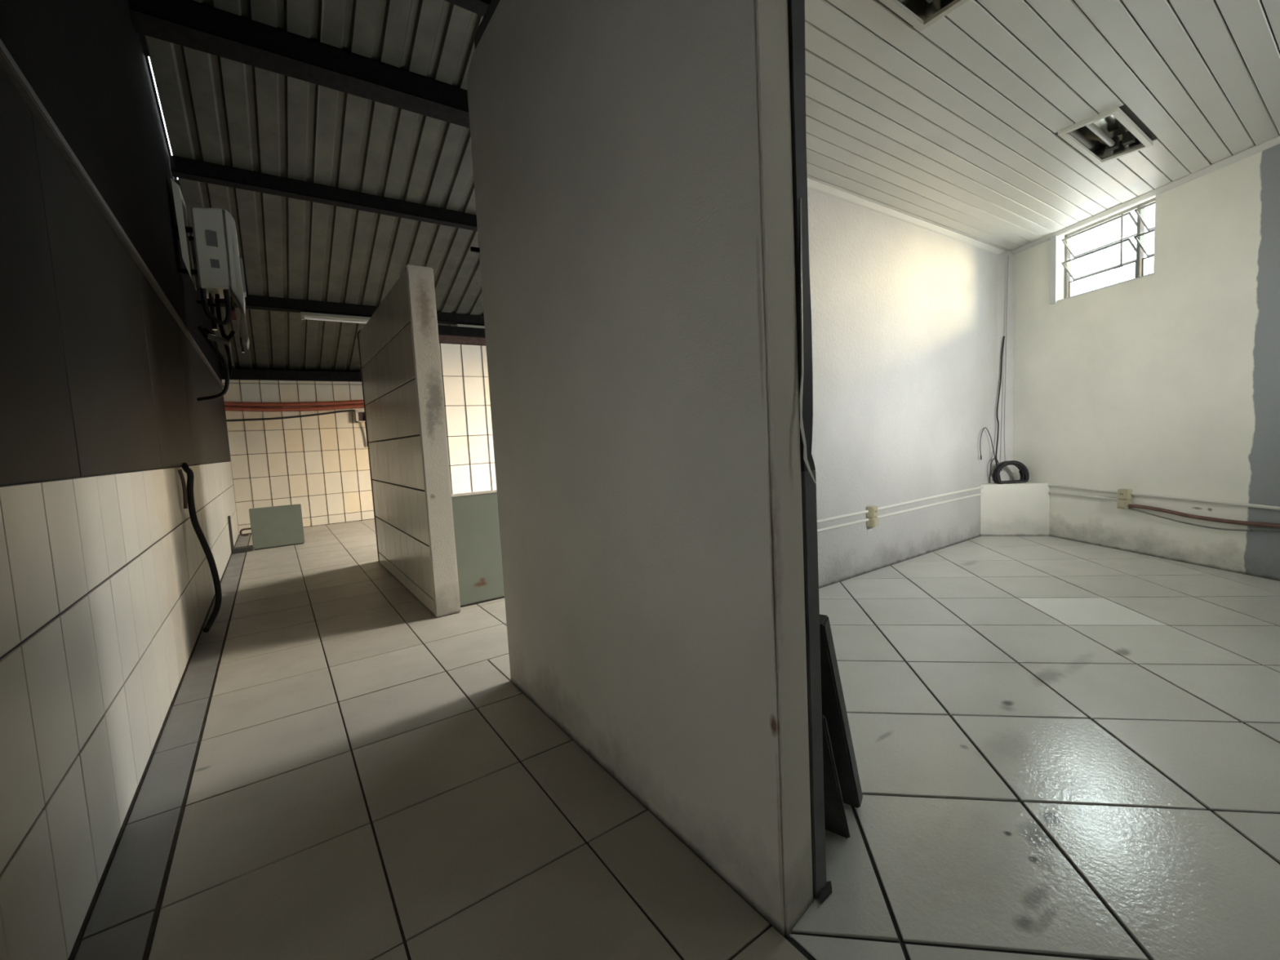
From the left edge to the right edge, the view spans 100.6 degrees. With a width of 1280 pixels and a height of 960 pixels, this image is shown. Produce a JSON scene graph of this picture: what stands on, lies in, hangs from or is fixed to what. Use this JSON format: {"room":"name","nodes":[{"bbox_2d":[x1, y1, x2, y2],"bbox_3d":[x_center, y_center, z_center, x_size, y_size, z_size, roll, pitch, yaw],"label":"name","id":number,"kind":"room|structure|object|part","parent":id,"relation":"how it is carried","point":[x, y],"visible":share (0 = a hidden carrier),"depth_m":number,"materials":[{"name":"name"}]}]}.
{"room":"empty industrial building","nodes":[
{"label":"empty industrial building","id":0,"kind":"room"},
{"bbox_2d":[0,0,239,959],"bbox_3d":[-2.584,-1.824,2.572,0.204,5.694,10.500,-6,6,-35],"label":"wall","id":1,"kind":"structure","parent":0,"point":[107,589],"depth_m":1.51,"materials":[{"name":"tile"}]},
{"bbox_3d":[-1.241,-0.451,0.976,0.016,0.923,0.946,-6,5,-34],"label":"panel","id":2,"kind":"part","parent":1,"relation":"part of","materials":[{"name":"black metal"}]},
{"bbox_3d":[-1.883,-0.491,1.898,0.016,0.923,1.296,-6,6,-35],"label":"panel","id":3,"kind":"part","parent":1,"relation":"part of","materials":[{"name":"black metal"}]},
{"bbox_3d":[-2.626,-0.537,2.964,0.016,0.923,1.296,-6,6,-35],"label":"panel","id":4,"kind":"part","parent":1,"relation":"part of","materials":[{"name":"black metal"}]},
{"bbox_2d":[177,469,187,508],"bbox_3d":[-2.523,0.051,2.934,0.025,0.219,0.048,-6,6,-35],"label":"hose","id":5,"kind":"object","parent":1,"relation":"attached to","point":[180,471],"visible":1,"depth_m":2.94,"materials":[{"name":"brown rubber"}]},
{"bbox_3d":[-3.370,-0.584,4.030,0.016,0.920,1.296,-6,6,-35],"label":"panel","id":6,"kind":"part","parent":1,"relation":"part of","materials":[{"name":"black metal"}]},
{"bbox_2d":[181,462,222,632],"bbox_3d":[-2.546,0.389,3.094,0.118,0.989,0.108,-6,6,-35],"label":"hose","id":7,"kind":"object","parent":1,"relation":"hanging from","point":[190,476],"visible":0.97,"depth_m":3.10,"materials":[{"name":"black rubber"}]},
{"bbox_2d":[171,178,249,401],"bbox_3d":[-3.201,-1.365,4.003,0.384,1.543,0.364,-6,6,-35],"label":"equipment box","id":8,"kind":"object","parent":1,"relation":"attached to","point":[220,272],"visible":1,"depth_m":3.90,"materials":[{"name":"grey metal"}]},
{"bbox_3d":[-3.345,-1.782,3.898,0.047,0.680,0.340,-6,6,-35],"label":"plate","id":9,"kind":"part","parent":8,"relation":"part of","materials":[{"name":"grey metal"}]},
{"bbox_3d":[-3.210,-1.696,3.995,0.191,0.587,0.340,-6,6,-35],"label":"casing","id":10,"kind":"part","parent":8,"relation":"part of","materials":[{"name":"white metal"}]},
{"bbox_3d":[-4.112,-0.628,5.096,0.016,0.923,1.296,-6,6,-34],"label":"panel","id":11,"kind":"part","parent":1,"relation":"part of","materials":[{"name":"black metal"}]},
{"bbox_3d":[-4.878,-0.677,6.194,0.016,0.920,1.376,-6,5,-35],"label":"panel","id":12,"kind":"part","parent":1,"relation":"part of","materials":[{"name":"black metal"}]},
{"bbox_2d":[221,368,374,535],"bbox_3d":[-3.767,-0.484,8.144,4.350,2.268,0.207,-6,6,-35],"label":"wall","id":13,"kind":"structure","parent":0,"point":[320,464],"depth_m":7.38,"materials":[{"name":"tile"}]},
{"bbox_2d":[226,409,355,421],"bbox_3d":[-4.740,-0.888,7.282,1.491,0.136,0.026,-6,6,-35],"label":"cable","id":14,"kind":"object","parent":13,"relation":"attached to","point":[344,411],"visible":1,"depth_m":7.24,"materials":[{"name":"black rubber"}]},
{"bbox_2d":[224,404,364,411],"bbox_3d":[-4.438,-1.021,7.468,2.222,0.102,0.067,-6,6,-35],"label":"hose","id":15,"kind":"object","parent":13,"relation":"attached to","point":[353,406],"visible":0.73,"depth_m":7.24,"materials":[{"name":"red plastic"}]},
{"bbox_2d":[224,400,364,406],"bbox_3d":[-4.447,-1.084,7.471,2.222,0.100,0.071,-6,6,-35],"label":"hose","id":16,"kind":"object","parent":13,"relation":"attached to","point":[348,402],"visible":0.7,"depth_m":7.24,"materials":[{"name":"red plastic"}]},
{"bbox_2d":[355,410,367,444],"bbox_3d":[-4.054,-0.745,7.760,0.150,0.521,0.090,-6,6,-35],"label":"junction box","id":17,"kind":"object","parent":13,"relation":"attached to","point":[359,415],"visible":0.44,"depth_m":7.73,"materials":[{"name":"beige paint"}]},
{"bbox_2d":[138,0,484,372],"bbox_3d":[-0.770,-3.152,3.749,4.785,3.525,10.750,-6,6,-35],"label":"roof","id":18,"kind":"structure","parent":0,"point":[216,109],"depth_m":4.38,"materials":[{"name":"metal"}]},
{"bbox_2d":[220,368,361,382],"bbox_3d":[-3.685,-1.536,7.976,4.120,0.120,0.098,-6,6,-35],"label":"beam","id":19,"kind":"structure","parent":18,"relation":"attached to","point":[255,375],"depth_m":7.21,"materials":[{"name":"black metal"}]},
{"bbox_2d":[128,0,470,128],"bbox_3d":[-1.203,-2.873,4.185,4.120,0.201,0.130,-6,6,-35],"label":"beam","id":20,"kind":"structure","parent":18,"relation":"attached to","point":[190,24],"depth_m":3.42,"materials":[{"name":"black metal"}]},
{"bbox_2d":[168,155,477,231],"bbox_3d":[-1.859,-2.555,5.181,4.120,0.134,0.060,-6,6,-35],"label":"beam","id":21,"kind":"structure","parent":18,"relation":"attached to","point":[180,167],"depth_m":4.52,"materials":[{"name":"black metal"}]},
{"bbox_2d":[207,294,484,325],"bbox_3d":[-2.818,-2.056,6.644,4.120,0.134,0.060,-6,6,-35],"label":"beam","id":22,"kind":"structure","parent":18,"relation":"attached to","point":[252,302],"depth_m":6.06,"materials":[{"name":"black metal"}]},
{"bbox_2d":[300,311,370,324],"bbox_3d":[-3.298,-1.907,6.316,1.245,0.112,0.090,-6,6,-35],"label":"light","id":23,"kind":"object","parent":22,"relation":"attached to","point":[310,316],"visible":0.56,"depth_m":6.12,"materials":[{"name":"white plastic"}]},
{"bbox_2d":[455,324,484,328],"bbox_3d":[-1.883,-2.059,7.295,1.250,0.112,0.090,-6,6,-35],"label":"light","id":24,"kind":"object","parent":22,"relation":"attached to","point":[456,325],"visible":0.21,"depth_m":7.01,"materials":[{"name":"white plastic"}]},
{"bbox_2d":[444,0,491,16],"bbox_3d":[-0.788,-3.104,3.550,4.120,0.155,0.080,-6,6,-35],"label":"beam","id":25,"kind":"structure","parent":18,"relation":"attached to","point":[480,7],"depth_m":3.37,"materials":[{"name":"black metal"}]},
{"bbox_2d":[358,264,460,617],"bbox_3d":[-1.764,-0.214,3.917,0.146,2.090,1.985,-6,6,-35],"label":"wall","id":26,"kind":"structure","parent":0,"point":[399,343],"depth_m":3.27,"materials":[{"name":"tile"}]},
{"bbox_2d":[356,329,496,561],"bbox_3d":[-1.183,-0.388,5.599,3.020,2.110,0.160,-6,6,-35],"label":"wall","id":27,"kind":"structure","parent":0,"point":[464,359],"depth_m":5.16,"materials":[{"name":"tile"}]},
{"bbox_2d":[437,324,485,337],"bbox_3d":[-1.179,-1.480,5.494,2.840,0.080,0.140,-6,6,-35],"label":"beam","id":28,"kind":"structure","parent":27,"relation":"on","point":[442,330],"depth_m":5.05,"materials":[{"name":"black metal"}]},
{"bbox_2d":[466,0,831,937],"bbox_3d":[-0.132,-0.330,1.593,0.170,2.518,1.497,-6,6,-36],"label":"wall","id":29,"kind":"structure","parent":0,"point":[639,166],"depth_m":1.23,"materials":[{"name":"paint"}]},
{"bbox_2d":[787,937,816,959],"bbox_3d":[0.896,0.947,0.184,0.024,0.004,2.110,-6,6,-35],"label":"trim","id":30,"kind":"structure","parent":29,"relation":"attached to","point":[791,940],"depth_m":1.03,"materials":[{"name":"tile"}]},
{"bbox_2d":[67,519,1279,959],"bbox_3d":[-0.008,0.709,4.477,6.140,0.121,10.500,-6,6,-35],"label":"floor","id":31,"kind":"structure","parent":0,"point":[339,767],"depth_m":1.50,"materials":[{"name":"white tile"}]},
{"bbox_2d":[227,515,253,553],"bbox_3d":[-4.315,0.574,5.738,0.181,0.400,0.140,-6,6,-35],"label":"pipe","id":32,"kind":"object","parent":31,"relation":"on","point":[249,548],"visible":0.99,"depth_m":5.67,"materials":[{"name":"grey metal"}]},
{"bbox_3d":[-4.371,0.559,5.674,0.019,0.355,0.060,-6,6,-35],"label":"post","id":33,"kind":"part","parent":32,"relation":"part of","materials":[{"name":"grey metal"}]},
{"bbox_2d":[239,503,304,550],"bbox_3d":[-4.063,0.523,5.863,0.578,0.455,0.040,-6,6,-35],"label":"panel","id":34,"kind":"object","parent":31,"relation":"on","point":[274,526],"visible":1,"depth_m":5.88,"materials":[{"name":"green paint"}]},
{"bbox_2d":[451,489,504,607],"bbox_3d":[-0.840,0.410,3.588,0.878,0.703,0.145,-6,6,-35],"label":"panel","id":35,"kind":"object","parent":31,"relation":"on","point":[475,514],"visible":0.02,"depth_m":3.37,"materials":[{"name":"green paint"}]},
{"bbox_2d":[822,715,850,838],"bbox_3d":[0.363,0.691,1.296,0.240,0.376,0.154,1,6,39],"label":"stone slab","id":36,"kind":"object","parent":31,"relation":"on","point":[835,818],"visible":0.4,"depth_m":1.25,"materials":[{"name":"black stone"}]},
{"bbox_2d":[819,613,862,808],"bbox_3d":[0.400,0.579,1.352,0.240,0.587,0.284,0,6,37],"label":"board","id":37,"kind":"object","parent":31,"relation":"on","point":[833,707],"visible":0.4,"depth_m":1.27,"materials":[{"name":"black wood"}]},
{"bbox_2d":[474,0,1279,250],"bbox_3d":[2.433,-1.812,1.955,4.920,0.165,3.728,-6,6,-35],"label":"ceiling","id":38,"kind":"structure","parent":0,"point":[953,124],"depth_m":2.44,"materials":[{"name":"grey plastic"}]},
{"bbox_2d":[879,0,968,31],"bbox_3d":[0.843,-1.675,1.680,0.624,0.109,0.234,-6,6,-35],"label":"ceiling light","id":39,"kind":"object","parent":38,"relation":"attached to","point":[920,14],"visible":1,"depth_m":1.88,"materials":[{"name":"white metal"}]},
{"bbox_2d":[1057,106,1152,164],"bbox_3d":[2.464,-1.849,2.803,0.624,0.109,0.234,-6,6,-35],"label":"ceiling light","id":40,"kind":"object","parent":38,"relation":"attached to","point":[1110,135],"visible":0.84,"depth_m":2.87,"materials":[{"name":"white metal"}]},
{"bbox_2d":[807,187,997,588],"bbox_3d":[1.468,-0.611,3.565,4.845,2.700,0.070,-6,6,-35],"label":"wall","id":41,"kind":"structure","parent":0,"point":[904,315],"depth_m":3.76,"materials":[{"name":"paint"}]},
{"bbox_2d":[817,518,868,532],"bbox_3d":[0.587,0.370,2.936,2.327,0.023,0.022,-6,6,-35],"label":"conduit","id":42,"kind":"object","parent":41,"relation":"attached to","point":[820,530],"visible":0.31,"depth_m":3.42,"materials":[{"name":"white plastic"}]},
{"bbox_2d":[817,510,868,523],"bbox_3d":[0.585,0.313,2.932,2.327,0.023,0.022,-6,6,-35],"label":"conduit","id":43,"kind":"object","parent":41,"relation":"attached to","point":[827,519],"visible":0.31,"depth_m":3.42,"materials":[{"name":"white plastic"}]},
{"bbox_2d":[866,505,878,527],"bbox_3d":[1.577,0.247,3.598,0.068,0.140,0.055,-6,6,-35],"label":"box","id":44,"kind":"object","parent":41,"relation":"attached to","point":[873,522],"visible":1,"depth_m":3.58,"materials":[{"name":"plastic"}]},
{"bbox_2d":[807,177,1004,253],"bbox_3d":[1.367,-1.785,3.383,4.670,0.034,0.030,-6,6,-35],"label":"trim","id":45,"kind":"structure","parent":41,"relation":"attached to","point":[812,184],"depth_m":3.65,"materials":[{"name":"white plastic"}]},
{"bbox_2d":[877,485,982,510],"bbox_3d":[2.264,0.133,4.094,1.642,0.023,0.022,-6,6,-35],"label":"conduit","id":46,"kind":"object","parent":41,"relation":"attached to","point":[981,486],"visible":0.92,"depth_m":4.03,"materials":[{"name":"white plastic"}]},
{"bbox_2d":[877,492,982,518],"bbox_3d":[2.267,0.190,4.099,1.642,0.023,0.022,-6,6,-35],"label":"conduit","id":47,"kind":"object","parent":41,"relation":"attached to","point":[981,493],"visible":0.92,"depth_m":4.03,"materials":[{"name":"white plastic"}]},
{"bbox_2d":[980,480,1049,536],"bbox_3d":[3.262,0.246,4.586,0.542,0.445,0.425,-6,6,-35],"label":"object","id":48,"kind":"object","parent":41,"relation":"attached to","point":[1016,508],"depth_m":4.51,"materials":[{"name":"paint"}]},
{"bbox_2d":[979,336,1029,484],"bbox_3d":[3.102,-0.604,4.507,0.465,1.275,0.227,-6,6,-35],"label":"cable coil","id":49,"kind":"object","parent":48,"relation":"on","point":[1024,472],"visible":1,"depth_m":4.59,"materials":[{"name":"black rubber"}]},
{"bbox_2d":[996,135,1279,581],"bbox_3d":[3.586,-0.659,2.775,0.362,2.700,4.400,-4,5,-8],"label":"wall","id":50,"kind":"structure","parent":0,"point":[1166,381],"depth_m":3.50,"materials":[{"name":"paint"}]},
{"bbox_2d":[1004,255,1008,466],"bbox_3d":[3.191,-1.027,4.632,0.028,1.821,0.095,1,6,42],"label":"wire","id":51,"kind":"object","parent":50,"relation":"attached to","point":[1008,255],"visible":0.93,"depth_m":4.65,"materials":[{"name":"grey"}]},
{"bbox_2d":[1048,484,1117,493],"bbox_3d":[3.450,0.066,4.134,0.022,0.029,0.580,-4,5,-8],"label":"conduit","id":52,"kind":"object","parent":50,"relation":"attached to","point":[1050,485],"visible":0.96,"depth_m":4.11,"materials":[{"name":"white plastic"}]},
{"bbox_2d":[1048,490,1118,500],"bbox_3d":[3.453,0.122,4.139,0.022,0.021,0.580,-4,5,-8],"label":"conduit","id":53,"kind":"object","parent":50,"relation":"attached to","point":[1050,491],"visible":0.96,"depth_m":4.12,"materials":[{"name":"white plastic"}]},
{"bbox_2d":[1049,197,1155,304],"bbox_3d":[3.525,-1.752,3.927,0.321,1.000,1.150,-4,5,-8],"label":"window","id":54,"kind":"structure","parent":50,"relation":"attached to","point":[1139,209],"depth_m":4.04,"materials":[{"name":"grey metal"}]},
{"bbox_3d":[3.336,-1.698,4.272,0.032,0.546,0.052,-4,5,-8],"label":"casing","id":55,"kind":"part","parent":54,"relation":"part of","materials":[{"name":"white paint"}]},
{"bbox_3d":[3.486,-1.662,4.027,0.103,0.120,0.499,-4,5,-8],"label":"pane","id":56,"kind":"part","parent":54,"relation":"part of","materials":[{"name":"clear glass"}]},
{"bbox_3d":[3.486,-1.662,4.027,0.125,0.140,0.521,-4,5,-8],"label":"sash","id":57,"kind":"part","parent":54,"relation":"part of","materials":[{"name":"clear glass"}]},
{"bbox_3d":[3.476,-1.840,4.013,0.125,0.143,0.521,-4,5,-8],"label":"sash","id":58,"kind":"part","parent":54,"relation":"part of","materials":[{"name":"clear glass"}]},
{"bbox_3d":[3.507,-1.518,4.040,0.010,0.131,0.521,-4,5,-8],"label":"sash","id":59,"kind":"part","parent":54,"relation":"part of","materials":[{"name":"clear glass"}]},
{"bbox_3d":[3.453,-1.414,3.921,0.112,0.008,0.710,-4,5,-8],"label":"sill","id":60,"kind":"part","parent":54,"relation":"part of","materials":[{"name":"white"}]},
{"bbox_2d":[1073,205,1155,293],"bbox_3d":[3.612,-1.757,3.939,0.144,1.000,1.150,-4,5,-8],"label":"grille","id":61,"kind":"object","parent":54,"relation":"attached to","point":[1140,224],"depth_m":3.83,"materials":[{"name":"grey metal"}]},
{"bbox_3d":[3.439,-1.718,3.809,0.013,0.380,0.065,-4,5,-8],"label":"lever","id":62,"kind":"part","parent":54,"relation":"part of","materials":[{"name":"grey metal"}]},
{"bbox_3d":[3.536,-1.636,3.661,0.125,0.140,0.155,-4,5,-8],"label":"sash","id":63,"kind":"part","parent":54,"relation":"part of","materials":[{"name":"clear glass"}]},
{"bbox_3d":[3.527,-1.814,3.647,0.125,0.143,0.155,-4,5,-8],"label":"sash","id":64,"kind":"part","parent":54,"relation":"part of","materials":[{"name":"clear glass"}]},
{"bbox_3d":[3.558,-1.492,3.675,0.010,0.131,0.155,-4,5,-8],"label":"sash","id":65,"kind":"part","parent":54,"relation":"part of","materials":[{"name":"clear glass"}]},
{"bbox_2d":[1116,488,1132,509],"bbox_3d":[3.478,0.136,3.814,0.055,0.140,0.068,-4,5,-8],"label":"box","id":66,"kind":"object","parent":50,"relation":"attached to","point":[1124,496],"visible":1,"depth_m":3.79,"materials":[{"name":"plastic"}]},
{"bbox_2d":[1127,504,1279,528],"bbox_3d":[3.627,0.265,2.828,0.033,0.058,1.961,-4,5,-8],"label":"cable","id":67,"kind":"object","parent":50,"relation":"attached to","point":[1138,506],"visible":1,"depth_m":3.32,"materials":[{"name":"plastic"}]},
{"bbox_2d":[1128,507,1279,532],"bbox_3d":[3.631,0.302,2.830,0.018,0.072,1.961,-4,5,-8],"label":"cable","id":68,"kind":"object","parent":50,"relation":"attached to","point":[1188,523],"visible":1,"depth_m":3.32,"materials":[{"name":"grey plastic"}]},
{"bbox_2d":[1130,492,1279,510],"bbox_3d":[3.639,0.179,2.767,0.022,0.039,2.050,-4,5,-8],"label":"conduit","id":69,"kind":"object","parent":50,"relation":"attached to","point":[1244,504],"visible":1,"depth_m":3.31,"materials":[{"name":"white plastic"}]}
]}

